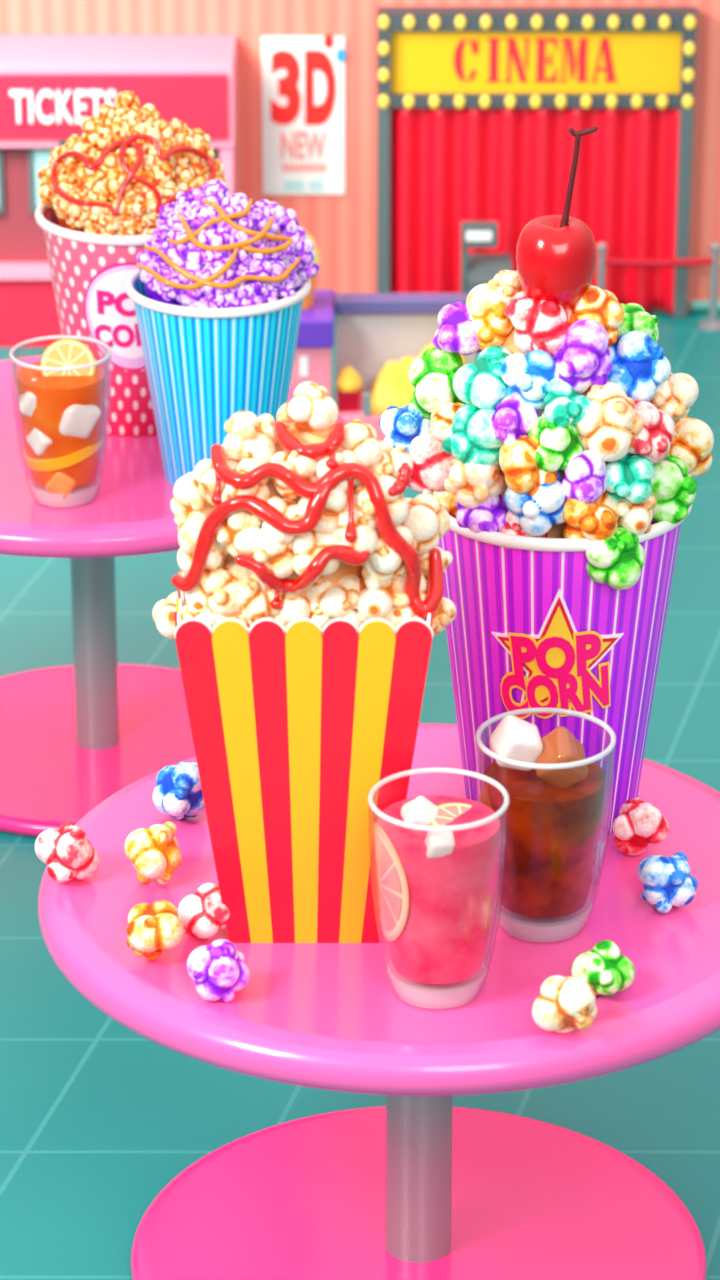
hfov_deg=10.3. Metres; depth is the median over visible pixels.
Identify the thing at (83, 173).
corn kernel
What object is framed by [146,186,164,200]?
corn kernel
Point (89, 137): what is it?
corn kernel
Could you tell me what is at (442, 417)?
corn kernel
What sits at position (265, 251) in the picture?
caramel drizzle
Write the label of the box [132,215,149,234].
corn kernel
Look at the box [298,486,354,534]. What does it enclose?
corn kernel
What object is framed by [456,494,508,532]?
corn kernel
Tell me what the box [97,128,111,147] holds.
corn kernel
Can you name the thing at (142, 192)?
corn kernel
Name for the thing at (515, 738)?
ice cube
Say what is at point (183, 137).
corn kernel
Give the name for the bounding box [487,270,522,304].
corn kernel
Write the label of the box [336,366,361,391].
popcorn
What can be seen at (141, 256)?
corn kernel
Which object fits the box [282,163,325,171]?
print
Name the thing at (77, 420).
ice cube
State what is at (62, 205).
corn kernel
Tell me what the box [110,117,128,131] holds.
corn kernel
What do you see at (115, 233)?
corn kernel
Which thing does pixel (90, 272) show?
bucket
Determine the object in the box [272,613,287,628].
corn kernel
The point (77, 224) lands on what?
corn kernel
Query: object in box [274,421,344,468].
ketchup drizzle
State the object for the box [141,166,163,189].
corn kernel
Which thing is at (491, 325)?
corn kernel
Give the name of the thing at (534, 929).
drinking glass
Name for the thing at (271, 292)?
corn kernel
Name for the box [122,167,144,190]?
corn kernel
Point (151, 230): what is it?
corn kernel
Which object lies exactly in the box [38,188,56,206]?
corn kernel
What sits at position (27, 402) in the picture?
ice cube
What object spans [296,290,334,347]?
countertop
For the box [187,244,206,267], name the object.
corn kernel
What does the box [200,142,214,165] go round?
corn kernel
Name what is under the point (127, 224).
corn kernel
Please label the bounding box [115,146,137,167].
corn kernel
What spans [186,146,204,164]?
corn kernel
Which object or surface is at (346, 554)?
ketchup drizzle
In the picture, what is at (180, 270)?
caramel drizzle
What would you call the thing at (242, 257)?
corn kernel
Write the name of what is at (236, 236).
corn kernel
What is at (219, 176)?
corn kernel
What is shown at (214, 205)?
caramel drizzle
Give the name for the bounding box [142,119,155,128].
corn kernel
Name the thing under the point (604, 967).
popcorn
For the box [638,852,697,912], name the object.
popcorn
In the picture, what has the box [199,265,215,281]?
corn kernel
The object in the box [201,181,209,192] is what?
corn kernel
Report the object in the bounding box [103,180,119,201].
corn kernel
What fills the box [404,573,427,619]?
corn kernel
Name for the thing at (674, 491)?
corn kernel
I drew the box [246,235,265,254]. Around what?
corn kernel
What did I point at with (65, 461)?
slice
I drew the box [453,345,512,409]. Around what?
corn kernel
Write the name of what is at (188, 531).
corn kernel
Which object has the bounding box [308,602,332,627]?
corn kernel
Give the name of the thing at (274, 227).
corn kernel
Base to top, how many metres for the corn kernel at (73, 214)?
0.053 m
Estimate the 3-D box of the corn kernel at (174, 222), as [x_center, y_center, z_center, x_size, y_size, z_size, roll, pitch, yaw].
[-0.359,-0.837,8.053,0.046,0.051,0.055,-15,27,-31]
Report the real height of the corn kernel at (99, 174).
0.047 m
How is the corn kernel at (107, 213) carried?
on the popcorn at (62, 222)
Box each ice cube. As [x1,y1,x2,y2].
[19,378,35,416]
[26,428,51,455]
[45,472,76,498]
[59,404,100,438]
[400,796,438,824]
[425,831,454,857]
[478,784,492,809]
[489,715,542,770]
[535,726,587,787]
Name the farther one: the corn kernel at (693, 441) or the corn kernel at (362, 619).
the corn kernel at (693, 441)
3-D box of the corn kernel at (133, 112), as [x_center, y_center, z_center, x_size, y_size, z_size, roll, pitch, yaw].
[-0.469,-1.089,8.340,0.046,0.044,0.042,-8,25,-18]
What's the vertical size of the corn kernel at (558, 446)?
0.089 m
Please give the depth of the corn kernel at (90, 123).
8.34 m
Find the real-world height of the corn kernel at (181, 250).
0.049 m
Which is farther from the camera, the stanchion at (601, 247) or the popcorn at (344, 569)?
the stanchion at (601, 247)
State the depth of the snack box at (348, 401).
10.52 m
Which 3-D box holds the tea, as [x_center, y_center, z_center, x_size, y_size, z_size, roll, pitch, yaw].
[-0.605,-0.434,8.137,0.180,0.226,0.180,0,23,0]
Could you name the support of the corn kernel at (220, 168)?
on the corn kernel at (219, 176)
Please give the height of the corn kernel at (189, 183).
0.053 m
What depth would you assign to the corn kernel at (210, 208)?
8.02 m
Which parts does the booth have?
pane, sign panel, sign frame, corner post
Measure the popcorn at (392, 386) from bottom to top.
0.237 m
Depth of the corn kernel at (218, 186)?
8.06 m
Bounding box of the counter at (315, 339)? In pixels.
[291,290,334,397]
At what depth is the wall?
11.37 m
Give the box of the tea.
[17,362,105,486]
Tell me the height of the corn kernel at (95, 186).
0.056 m
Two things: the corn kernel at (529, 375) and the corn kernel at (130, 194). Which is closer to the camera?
the corn kernel at (529, 375)
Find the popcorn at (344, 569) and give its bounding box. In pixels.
[225,431,361,595]
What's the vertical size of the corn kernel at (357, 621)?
0.076 m
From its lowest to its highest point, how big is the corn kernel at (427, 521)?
0.088 m
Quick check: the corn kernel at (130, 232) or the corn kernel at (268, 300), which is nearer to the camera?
the corn kernel at (268, 300)
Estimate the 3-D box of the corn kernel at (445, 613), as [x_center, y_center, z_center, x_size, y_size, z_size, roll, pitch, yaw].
[0.111,-0.047,6.264,0.073,0.074,0.074,8,24,17]
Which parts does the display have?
post, rail, panel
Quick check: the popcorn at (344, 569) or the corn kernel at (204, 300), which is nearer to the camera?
the popcorn at (344, 569)
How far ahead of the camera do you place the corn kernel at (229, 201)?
8.04 m
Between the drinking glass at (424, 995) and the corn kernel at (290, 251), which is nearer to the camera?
the drinking glass at (424, 995)
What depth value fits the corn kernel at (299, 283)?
8.14 m
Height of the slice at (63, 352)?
0.103 m
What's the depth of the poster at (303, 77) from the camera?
11.41 m
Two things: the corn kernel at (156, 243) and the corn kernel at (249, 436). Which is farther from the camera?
the corn kernel at (156, 243)
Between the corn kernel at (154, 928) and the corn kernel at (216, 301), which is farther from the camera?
the corn kernel at (216, 301)
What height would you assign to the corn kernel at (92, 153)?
0.048 m
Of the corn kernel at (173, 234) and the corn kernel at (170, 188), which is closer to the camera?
the corn kernel at (173, 234)
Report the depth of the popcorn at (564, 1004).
6.06 m
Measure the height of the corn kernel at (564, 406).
0.098 m
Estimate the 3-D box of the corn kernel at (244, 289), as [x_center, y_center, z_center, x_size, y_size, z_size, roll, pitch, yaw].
[-0.236,-0.697,8.007,0.046,0.045,0.046,-6,24,-13]
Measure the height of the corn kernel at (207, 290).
0.047 m
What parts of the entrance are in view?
light bulb, light bulb, light bulb, light bulb, door post, light bulb, light bulb, light bulb, light bulb, light bulb, light bulb, light bulb, light bulb, light bulb, light bulb, light bulb, sign panel, light bulb, header frame, light bulb, light bulb, light bulb, light bulb, light bulb, light bulb, light bulb, light bulb, light bulb, light bulb, door post, light bulb, light bulb, light bulb, light bulb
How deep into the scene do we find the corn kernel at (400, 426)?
6.57 m
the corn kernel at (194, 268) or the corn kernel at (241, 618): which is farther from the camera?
the corn kernel at (194, 268)
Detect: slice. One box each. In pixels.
[23,436,103,470]
[41,339,94,375]
[374,823,408,940]
[430,803,471,825]
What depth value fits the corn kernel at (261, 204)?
8.08 m
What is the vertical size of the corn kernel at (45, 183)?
0.050 m
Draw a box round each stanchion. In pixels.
[597,242,606,289]
[698,242,719,331]
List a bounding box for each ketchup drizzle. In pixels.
[171,444,443,618]
[235,544,369,609]
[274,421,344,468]
[388,462,411,496]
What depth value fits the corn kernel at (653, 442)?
6.41 m
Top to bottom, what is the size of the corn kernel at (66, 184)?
0.050 m
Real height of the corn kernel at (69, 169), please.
0.049 m
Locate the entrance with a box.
[377,6,696,318]
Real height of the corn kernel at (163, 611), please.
0.085 m
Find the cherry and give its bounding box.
[516,126,597,309]
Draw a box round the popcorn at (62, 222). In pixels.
[57,144,178,231]
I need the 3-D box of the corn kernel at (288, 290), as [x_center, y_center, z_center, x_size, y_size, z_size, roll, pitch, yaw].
[-0.153,-0.707,8.068,0.041,0.039,0.047,-5,24,-11]
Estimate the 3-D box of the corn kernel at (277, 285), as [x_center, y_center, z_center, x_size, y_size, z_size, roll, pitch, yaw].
[-0.176,-0.719,8.045,0.045,0.046,0.043,2,23,5]
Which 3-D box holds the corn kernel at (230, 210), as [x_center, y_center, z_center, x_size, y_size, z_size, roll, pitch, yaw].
[-0.255,-0.855,8.049,0.039,0.039,0.036,-3,23,-8]
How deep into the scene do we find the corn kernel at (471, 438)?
6.42 m
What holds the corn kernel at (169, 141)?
on the popcorn at (62, 222)
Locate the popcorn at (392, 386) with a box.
[368,343,466,413]
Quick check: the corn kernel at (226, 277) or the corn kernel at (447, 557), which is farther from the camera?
the corn kernel at (226, 277)
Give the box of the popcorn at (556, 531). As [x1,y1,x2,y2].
[470,326,591,537]
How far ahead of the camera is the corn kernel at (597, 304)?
6.41 m
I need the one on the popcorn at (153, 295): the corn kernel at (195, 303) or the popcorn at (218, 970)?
the corn kernel at (195, 303)
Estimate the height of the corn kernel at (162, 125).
0.046 m
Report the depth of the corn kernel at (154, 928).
6.28 m
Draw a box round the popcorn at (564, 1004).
[532,975,597,1032]
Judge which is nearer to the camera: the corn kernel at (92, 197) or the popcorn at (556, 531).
the popcorn at (556, 531)
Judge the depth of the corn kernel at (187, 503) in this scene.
6.17 m
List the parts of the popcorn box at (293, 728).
panel, panel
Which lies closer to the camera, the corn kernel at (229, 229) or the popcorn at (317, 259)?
the corn kernel at (229, 229)
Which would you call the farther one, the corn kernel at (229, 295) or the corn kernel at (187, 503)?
the corn kernel at (229, 295)
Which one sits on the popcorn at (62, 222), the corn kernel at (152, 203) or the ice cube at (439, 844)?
the corn kernel at (152, 203)
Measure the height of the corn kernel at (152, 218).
0.051 m
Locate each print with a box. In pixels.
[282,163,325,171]
[284,180,322,189]
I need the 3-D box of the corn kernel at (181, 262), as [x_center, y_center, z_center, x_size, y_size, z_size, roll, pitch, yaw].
[-0.362,-0.745,8.016,0.040,0.047,0.043,-16,28,-33]
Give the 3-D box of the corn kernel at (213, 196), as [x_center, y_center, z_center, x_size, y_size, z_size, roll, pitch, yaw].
[-0.303,-0.882,8.059,0.050,0.049,0.045,16,28,33]
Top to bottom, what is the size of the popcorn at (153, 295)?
0.224 m
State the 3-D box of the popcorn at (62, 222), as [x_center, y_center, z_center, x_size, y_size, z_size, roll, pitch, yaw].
[-0.482,-0.993,8.427,0.322,0.263,0.324,0,23,0]
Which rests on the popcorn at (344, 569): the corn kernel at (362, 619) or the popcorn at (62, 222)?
the corn kernel at (362, 619)
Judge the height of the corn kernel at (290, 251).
0.052 m
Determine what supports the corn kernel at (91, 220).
on the popcorn at (62, 222)
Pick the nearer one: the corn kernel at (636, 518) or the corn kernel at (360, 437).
the corn kernel at (360, 437)
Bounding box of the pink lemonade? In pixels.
[377,796,499,983]
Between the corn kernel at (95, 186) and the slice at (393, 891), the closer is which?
the slice at (393, 891)
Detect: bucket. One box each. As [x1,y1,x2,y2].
[35,203,156,436]
[125,269,310,484]
[423,490,692,836]
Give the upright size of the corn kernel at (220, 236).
0.051 m
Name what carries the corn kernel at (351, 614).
on the popcorn at (344, 569)
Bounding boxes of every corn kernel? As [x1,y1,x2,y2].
[35,821,99,881]
[38,167,59,179]
[38,176,54,191]
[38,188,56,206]
[47,161,59,172]
[49,145,66,169]
[53,201,64,218]
[54,175,75,192]
[55,197,68,216]
[60,161,76,181]
[65,134,81,150]
[65,142,81,164]
[65,203,83,223]
[66,221,82,227]
[68,189,87,206]
[74,179,87,193]
[75,162,95,183]
[80,130,99,151]
[81,116,101,132]
[81,222,100,233]
[82,145,101,163]
[82,194,106,215]
[82,211,100,229]
[86,176,107,199]
[93,166,107,181]
[97,117,111,133]
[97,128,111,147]
[98,104,116,119]
[99,214,119,233]
[101,152,117,170]
[101,231,117,234]
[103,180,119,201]
[104,202,116,220]
[105,166,125,183]
[106,128,128,151]
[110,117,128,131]
[112,106,129,118]
[112,198,133,220]
[115,91,139,107]
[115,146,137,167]
[117,91,140,108]
[117,229,136,235]
[118,218,134,232]
[120,183,137,199]
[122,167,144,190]
[124,822,181,884]
[125,107,145,122]
[126,119,144,136]
[126,900,183,959]
[129,140,147,150]
[132,197,151,219]
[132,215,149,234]
[136,186,148,201]
[136,249,153,268]
[139,260,157,283]
[140,104,159,121]
[140,128,161,151]
[140,150,149,167]
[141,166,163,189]
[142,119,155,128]
[144,273,156,290]
[145,236,161,257]
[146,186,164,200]
[147,144,172,166]
[148,199,166,218]
[148,212,157,228]
[148,220,157,234]
[150,163,175,183]
[152,226,169,243]
[152,256,168,271]
[152,591,185,639]
[152,761,204,818]
[154,119,174,135]
[155,266,172,282]
[156,277,176,300]
[157,219,168,227]
[159,202,174,219]
[160,131,175,148]
[160,242,172,256]
[163,180,179,198]
[165,228,180,244]
[168,212,189,231]
[168,243,188,260]
[169,118,187,130]
[170,149,187,167]
[170,258,187,274]
[170,274,188,295]
[170,471,215,524]
[173,128,194,146]
[174,165,194,182]
[174,202,193,214]
[175,176,198,190]
[175,191,193,206]
[177,283,195,305]
[177,518,228,573]
[178,883,229,939]
[180,229,197,247]
[180,600,216,627]
[185,262,202,280]
[185,561,251,616]
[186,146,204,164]
[186,216,205,230]
[186,301,197,306]
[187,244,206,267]
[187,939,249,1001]
[188,162,209,176]
[188,188,203,208]
[189,281,203,301]
[190,206,208,219]
[192,128,210,148]
[193,173,208,185]
[194,459,238,504]
[196,229,213,245]
[197,301,208,307]
[198,191,220,207]
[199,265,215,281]
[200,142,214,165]
[200,294,209,307]
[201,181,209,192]
[202,211,222,229]
[203,279,225,296]
[206,179,229,198]
[206,245,221,265]
[207,159,224,175]
[208,205,226,215]
[208,294,228,308]
[209,172,226,183]
[209,227,229,245]
[214,265,235,282]
[214,612,239,621]
[216,510,262,556]
[217,250,236,267]
[220,195,238,207]
[220,219,236,233]
[222,411,277,462]
[222,459,270,510]
[224,287,235,302]
[226,207,241,219]
[226,295,246,307]
[228,229,247,250]
[229,613,249,628]
[231,250,249,265]
[232,193,248,204]
[232,264,253,281]
[234,281,253,299]
[235,202,255,220]
[235,218,253,228]
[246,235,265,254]
[246,294,264,305]
[248,280,266,296]
[249,253,268,262]
[249,260,271,282]
[250,532,293,577]
[252,209,268,231]
[253,199,269,215]
[262,283,277,299]
[262,495,303,544]
[264,297,277,303]
[265,232,278,245]
[265,242,285,260]
[265,275,283,290]
[268,201,285,226]
[268,223,278,232]
[269,444,316,498]
[270,260,286,280]
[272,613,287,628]
[277,241,294,262]
[277,281,294,298]
[277,381,337,436]
[279,209,298,234]
[279,592,310,623]
[283,226,306,246]
[284,254,300,271]
[287,272,297,288]
[292,530,339,574]
[294,236,313,256]
[295,249,315,269]
[295,269,302,292]
[297,263,318,280]
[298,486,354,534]
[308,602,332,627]
[314,447,361,491]
[331,513,377,553]
[341,419,381,467]
[341,609,357,618]
[349,617,361,627]
[354,475,408,529]
[356,610,390,623]
[362,525,416,582]
[369,441,412,479]
[379,403,430,452]
[390,610,399,628]
[392,606,423,622]
[400,493,450,553]
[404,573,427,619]
[407,432,454,491]
[408,347,466,419]
[419,546,452,580]
[430,397,463,441]
[432,302,482,354]
[432,597,455,635]
[433,490,456,517]
[442,404,503,466]
[444,458,506,508]
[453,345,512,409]
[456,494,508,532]
[466,284,512,349]
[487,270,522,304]
[490,392,539,444]
[499,435,557,495]
[500,511,547,548]
[501,350,554,409]
[504,291,571,356]
[504,471,566,535]
[528,416,583,471]
[542,378,591,428]
[552,319,611,393]
[561,450,606,503]
[562,490,618,540]
[569,285,623,346]
[575,381,643,461]
[585,525,645,589]
[604,453,654,503]
[607,331,670,401]
[616,495,656,534]
[618,303,658,341]
[628,400,674,463]
[649,372,698,419]
[650,453,696,523]
[669,415,713,476]
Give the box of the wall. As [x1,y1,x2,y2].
[0,0,719,310]
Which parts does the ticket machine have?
post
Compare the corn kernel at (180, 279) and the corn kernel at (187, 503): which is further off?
the corn kernel at (180, 279)
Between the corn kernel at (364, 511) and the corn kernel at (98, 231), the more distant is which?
the corn kernel at (98, 231)
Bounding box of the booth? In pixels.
[0,35,237,346]
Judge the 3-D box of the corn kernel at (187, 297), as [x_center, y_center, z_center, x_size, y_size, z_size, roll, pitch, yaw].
[-0.343,-0.689,8.004,0.048,0.050,0.048,-20,31,-39]
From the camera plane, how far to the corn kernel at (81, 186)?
8.29 m
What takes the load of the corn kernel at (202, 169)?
on the popcorn at (62, 222)
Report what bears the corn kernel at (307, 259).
on the corn kernel at (309, 271)
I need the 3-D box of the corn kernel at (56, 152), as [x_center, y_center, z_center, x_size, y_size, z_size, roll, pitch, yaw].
[-0.625,-1.012,8.409,0.060,0.056,0.058,16,28,34]
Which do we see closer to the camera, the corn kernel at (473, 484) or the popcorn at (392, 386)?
the corn kernel at (473, 484)
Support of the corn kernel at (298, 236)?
on the popcorn at (153, 295)
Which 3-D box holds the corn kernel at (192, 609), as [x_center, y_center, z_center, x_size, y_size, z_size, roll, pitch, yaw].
[-0.244,-0.040,6.173,0.065,0.064,0.058,13,27,28]
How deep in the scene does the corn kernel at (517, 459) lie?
6.37 m
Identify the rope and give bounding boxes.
[604,257,713,266]
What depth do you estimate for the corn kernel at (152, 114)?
8.34 m
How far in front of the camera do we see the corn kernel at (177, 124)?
8.38 m
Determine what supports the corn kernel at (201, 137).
on the popcorn at (62, 222)
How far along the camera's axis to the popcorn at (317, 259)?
10.43 m
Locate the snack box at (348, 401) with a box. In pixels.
[337,389,360,411]
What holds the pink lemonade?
in the drinking glass at (424, 995)
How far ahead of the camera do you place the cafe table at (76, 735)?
8.64 m
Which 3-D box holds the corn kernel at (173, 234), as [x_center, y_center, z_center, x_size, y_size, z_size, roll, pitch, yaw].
[-0.370,-0.804,8.044,0.044,0.048,0.044,-3,23,-7]
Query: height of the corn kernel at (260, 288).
0.044 m
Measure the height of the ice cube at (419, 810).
0.070 m
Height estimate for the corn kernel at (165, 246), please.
0.039 m
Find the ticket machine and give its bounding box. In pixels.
[461,221,511,292]
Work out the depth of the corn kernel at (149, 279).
8.04 m
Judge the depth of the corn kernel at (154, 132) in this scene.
8.29 m
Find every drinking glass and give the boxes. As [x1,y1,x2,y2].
[9,335,111,506]
[368,767,509,1008]
[475,707,615,941]
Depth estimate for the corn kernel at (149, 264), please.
8.05 m
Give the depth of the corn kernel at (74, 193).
8.30 m
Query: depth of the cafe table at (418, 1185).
6.74 m
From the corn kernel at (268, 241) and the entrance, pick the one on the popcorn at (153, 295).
the corn kernel at (268, 241)
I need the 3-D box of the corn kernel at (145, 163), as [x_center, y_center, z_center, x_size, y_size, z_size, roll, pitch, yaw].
[-0.453,-0.995,8.299,0.042,0.046,0.042,-6,24,-13]
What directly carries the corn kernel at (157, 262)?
on the popcorn at (153, 295)
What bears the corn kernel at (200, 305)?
on the popcorn at (153, 295)
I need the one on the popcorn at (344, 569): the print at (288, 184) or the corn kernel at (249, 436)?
the corn kernel at (249, 436)
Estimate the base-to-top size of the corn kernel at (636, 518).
0.097 m
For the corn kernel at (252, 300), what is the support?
on the popcorn at (153, 295)
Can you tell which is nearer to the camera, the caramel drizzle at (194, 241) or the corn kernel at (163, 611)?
the corn kernel at (163, 611)
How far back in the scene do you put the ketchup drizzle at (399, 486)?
6.08 m
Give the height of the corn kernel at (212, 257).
0.044 m
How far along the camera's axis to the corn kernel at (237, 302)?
7.99 m
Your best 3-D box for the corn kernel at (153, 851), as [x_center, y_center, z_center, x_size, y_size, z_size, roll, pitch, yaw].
[-0.339,0.352,6.561,0.093,0.102,0.105,-2,23,-5]
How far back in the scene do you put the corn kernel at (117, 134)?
8.29 m
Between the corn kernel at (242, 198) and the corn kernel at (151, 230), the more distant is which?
the corn kernel at (151, 230)
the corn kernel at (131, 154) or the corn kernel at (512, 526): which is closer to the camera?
the corn kernel at (512, 526)
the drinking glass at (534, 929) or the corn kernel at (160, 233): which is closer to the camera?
the drinking glass at (534, 929)
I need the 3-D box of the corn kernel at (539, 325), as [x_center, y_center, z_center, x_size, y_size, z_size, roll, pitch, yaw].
[0.292,-0.509,6.433,0.117,0.097,0.117,-1,23,-3]
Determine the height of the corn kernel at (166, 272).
0.050 m
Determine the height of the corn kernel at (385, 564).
0.097 m
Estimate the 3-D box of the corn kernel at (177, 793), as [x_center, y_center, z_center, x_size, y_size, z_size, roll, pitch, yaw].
[-0.302,0.255,6.780,0.099,0.109,0.103,-2,23,-5]
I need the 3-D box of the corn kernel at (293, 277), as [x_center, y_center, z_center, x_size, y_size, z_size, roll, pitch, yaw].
[-0.144,-0.727,8.081,0.038,0.042,0.040,-2,23,-4]
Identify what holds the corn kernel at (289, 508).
on the popcorn at (344, 569)
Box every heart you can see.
[51,139,143,216]
[119,134,215,213]
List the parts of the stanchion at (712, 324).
post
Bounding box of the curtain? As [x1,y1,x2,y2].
[390,108,679,314]
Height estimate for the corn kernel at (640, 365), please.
0.122 m
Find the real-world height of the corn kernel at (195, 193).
0.050 m
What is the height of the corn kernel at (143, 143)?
0.049 m
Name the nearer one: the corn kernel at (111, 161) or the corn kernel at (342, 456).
the corn kernel at (342, 456)
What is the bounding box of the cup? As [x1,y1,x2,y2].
[302,276,315,309]
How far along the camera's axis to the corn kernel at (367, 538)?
6.07 m
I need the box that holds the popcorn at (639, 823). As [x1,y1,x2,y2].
[612,798,668,855]
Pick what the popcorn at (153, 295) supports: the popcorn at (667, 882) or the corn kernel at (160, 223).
the corn kernel at (160, 223)
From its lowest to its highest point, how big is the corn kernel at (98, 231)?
0.052 m
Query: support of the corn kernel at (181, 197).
on the popcorn at (153, 295)
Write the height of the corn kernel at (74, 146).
0.050 m
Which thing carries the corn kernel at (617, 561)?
on the bucket at (530, 627)
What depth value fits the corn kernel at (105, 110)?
8.35 m
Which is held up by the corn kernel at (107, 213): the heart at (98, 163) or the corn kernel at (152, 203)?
the heart at (98, 163)
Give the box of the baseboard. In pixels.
[690,300,719,311]
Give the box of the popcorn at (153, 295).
[145,228,281,305]
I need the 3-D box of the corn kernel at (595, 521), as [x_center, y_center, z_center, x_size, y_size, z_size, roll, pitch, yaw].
[0.370,-0.201,6.445,0.096,0.122,0.114,5,24,12]
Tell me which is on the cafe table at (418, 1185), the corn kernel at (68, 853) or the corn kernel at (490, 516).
the corn kernel at (68, 853)
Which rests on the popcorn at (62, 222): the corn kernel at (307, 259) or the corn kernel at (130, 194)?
the corn kernel at (130, 194)
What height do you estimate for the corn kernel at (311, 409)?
0.085 m
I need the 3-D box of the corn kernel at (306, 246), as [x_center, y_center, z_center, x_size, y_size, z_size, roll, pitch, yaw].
[-0.117,-0.800,8.123,0.048,0.045,0.044,3,23,6]
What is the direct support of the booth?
on the floor
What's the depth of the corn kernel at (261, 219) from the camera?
8.06 m
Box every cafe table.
[0,356,346,836]
[38,723,719,1279]
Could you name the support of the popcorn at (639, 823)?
on the cafe table at (418, 1185)
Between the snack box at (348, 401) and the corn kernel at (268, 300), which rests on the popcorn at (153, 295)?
the corn kernel at (268, 300)
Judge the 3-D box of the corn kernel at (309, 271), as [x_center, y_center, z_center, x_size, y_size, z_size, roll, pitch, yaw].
[-0.106,-0.759,8.146,0.044,0.050,0.048,4,24,9]
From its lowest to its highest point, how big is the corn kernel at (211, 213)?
0.059 m
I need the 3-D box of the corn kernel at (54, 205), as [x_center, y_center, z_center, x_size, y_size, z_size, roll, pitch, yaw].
[-0.615,-0.900,8.341,0.046,0.048,0.043,12,26,25]
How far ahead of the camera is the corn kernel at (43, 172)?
8.41 m
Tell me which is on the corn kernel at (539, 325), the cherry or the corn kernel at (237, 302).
the cherry
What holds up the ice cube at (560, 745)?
in the cola
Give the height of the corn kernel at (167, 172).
0.049 m
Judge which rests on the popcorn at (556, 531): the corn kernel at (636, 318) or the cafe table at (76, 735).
the corn kernel at (636, 318)
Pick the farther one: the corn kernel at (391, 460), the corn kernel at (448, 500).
the corn kernel at (448, 500)
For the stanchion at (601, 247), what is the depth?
11.44 m
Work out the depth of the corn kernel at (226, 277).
7.98 m
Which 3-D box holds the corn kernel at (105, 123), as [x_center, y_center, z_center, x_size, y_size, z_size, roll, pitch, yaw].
[-0.527,-1.067,8.335,0.044,0.050,0.044,14,27,29]
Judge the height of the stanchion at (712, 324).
0.252 m
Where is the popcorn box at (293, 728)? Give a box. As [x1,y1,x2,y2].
[173,570,433,942]
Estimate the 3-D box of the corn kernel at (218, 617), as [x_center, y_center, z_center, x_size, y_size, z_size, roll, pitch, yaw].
[-0.203,-0.027,6.178,0.062,0.067,0.056,6,24,14]
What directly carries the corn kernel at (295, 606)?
on the popcorn at (344, 569)
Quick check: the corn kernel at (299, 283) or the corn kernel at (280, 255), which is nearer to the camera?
the corn kernel at (280, 255)
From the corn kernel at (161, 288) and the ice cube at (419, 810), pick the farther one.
the corn kernel at (161, 288)
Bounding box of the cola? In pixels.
[484,758,605,917]
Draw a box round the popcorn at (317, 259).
[307,233,320,264]
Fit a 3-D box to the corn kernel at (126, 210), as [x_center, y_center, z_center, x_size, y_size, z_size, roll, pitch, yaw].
[-0.488,-0.892,8.284,0.054,0.057,0.055,2,23,4]
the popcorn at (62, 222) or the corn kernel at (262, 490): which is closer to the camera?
the corn kernel at (262, 490)
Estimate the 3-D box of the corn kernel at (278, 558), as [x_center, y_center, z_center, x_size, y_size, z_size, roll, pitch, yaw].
[-0.133,-0.137,6.105,0.084,0.083,0.079,-6,24,-14]
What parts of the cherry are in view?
stem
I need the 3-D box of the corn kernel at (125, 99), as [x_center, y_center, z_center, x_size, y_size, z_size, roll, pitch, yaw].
[-0.486,-1.124,8.369,0.049,0.050,0.052,10,25,23]
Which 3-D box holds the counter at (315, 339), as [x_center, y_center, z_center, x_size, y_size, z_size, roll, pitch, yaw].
[-0.167,-0.706,10.583,0.198,0.380,0.260,0,23,0]
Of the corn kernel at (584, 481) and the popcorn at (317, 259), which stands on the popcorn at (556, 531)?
the corn kernel at (584, 481)
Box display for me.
[334,293,475,440]
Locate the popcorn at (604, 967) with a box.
[572,940,634,995]
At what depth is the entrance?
11.39 m
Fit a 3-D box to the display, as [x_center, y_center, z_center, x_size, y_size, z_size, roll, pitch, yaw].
[0.122,-0.701,10.574,0.380,0.378,0.240,0,23,0]
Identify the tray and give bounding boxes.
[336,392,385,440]
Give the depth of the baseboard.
11.63 m
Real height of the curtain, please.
0.632 m
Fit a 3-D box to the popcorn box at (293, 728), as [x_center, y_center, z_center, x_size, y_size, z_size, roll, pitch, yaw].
[-0.086,0.177,6.363,0.399,0.580,0.295,0,23,0]
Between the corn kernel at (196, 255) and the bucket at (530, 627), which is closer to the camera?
the bucket at (530, 627)
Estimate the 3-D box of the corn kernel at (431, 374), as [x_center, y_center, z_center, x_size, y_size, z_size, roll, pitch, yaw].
[0.130,-0.422,6.562,0.098,0.124,0.118,-9,25,-21]
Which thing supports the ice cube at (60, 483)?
in the tea
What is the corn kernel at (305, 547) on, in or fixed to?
on the popcorn at (344, 569)
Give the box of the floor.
[0,311,719,1279]
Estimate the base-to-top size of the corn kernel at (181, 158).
0.051 m
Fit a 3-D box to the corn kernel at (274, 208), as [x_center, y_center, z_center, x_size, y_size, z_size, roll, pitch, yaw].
[-0.174,-0.861,8.098,0.054,0.049,0.048,11,26,25]
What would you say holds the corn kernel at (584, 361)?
on the popcorn at (556, 531)
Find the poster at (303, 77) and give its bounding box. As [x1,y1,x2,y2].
[261,34,345,194]
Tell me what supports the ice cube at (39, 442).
in the tea
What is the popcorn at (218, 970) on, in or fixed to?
on the cafe table at (418, 1185)
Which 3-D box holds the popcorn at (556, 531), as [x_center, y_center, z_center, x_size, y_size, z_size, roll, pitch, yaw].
[0.325,-0.353,6.574,0.335,0.487,0.337,0,23,0]

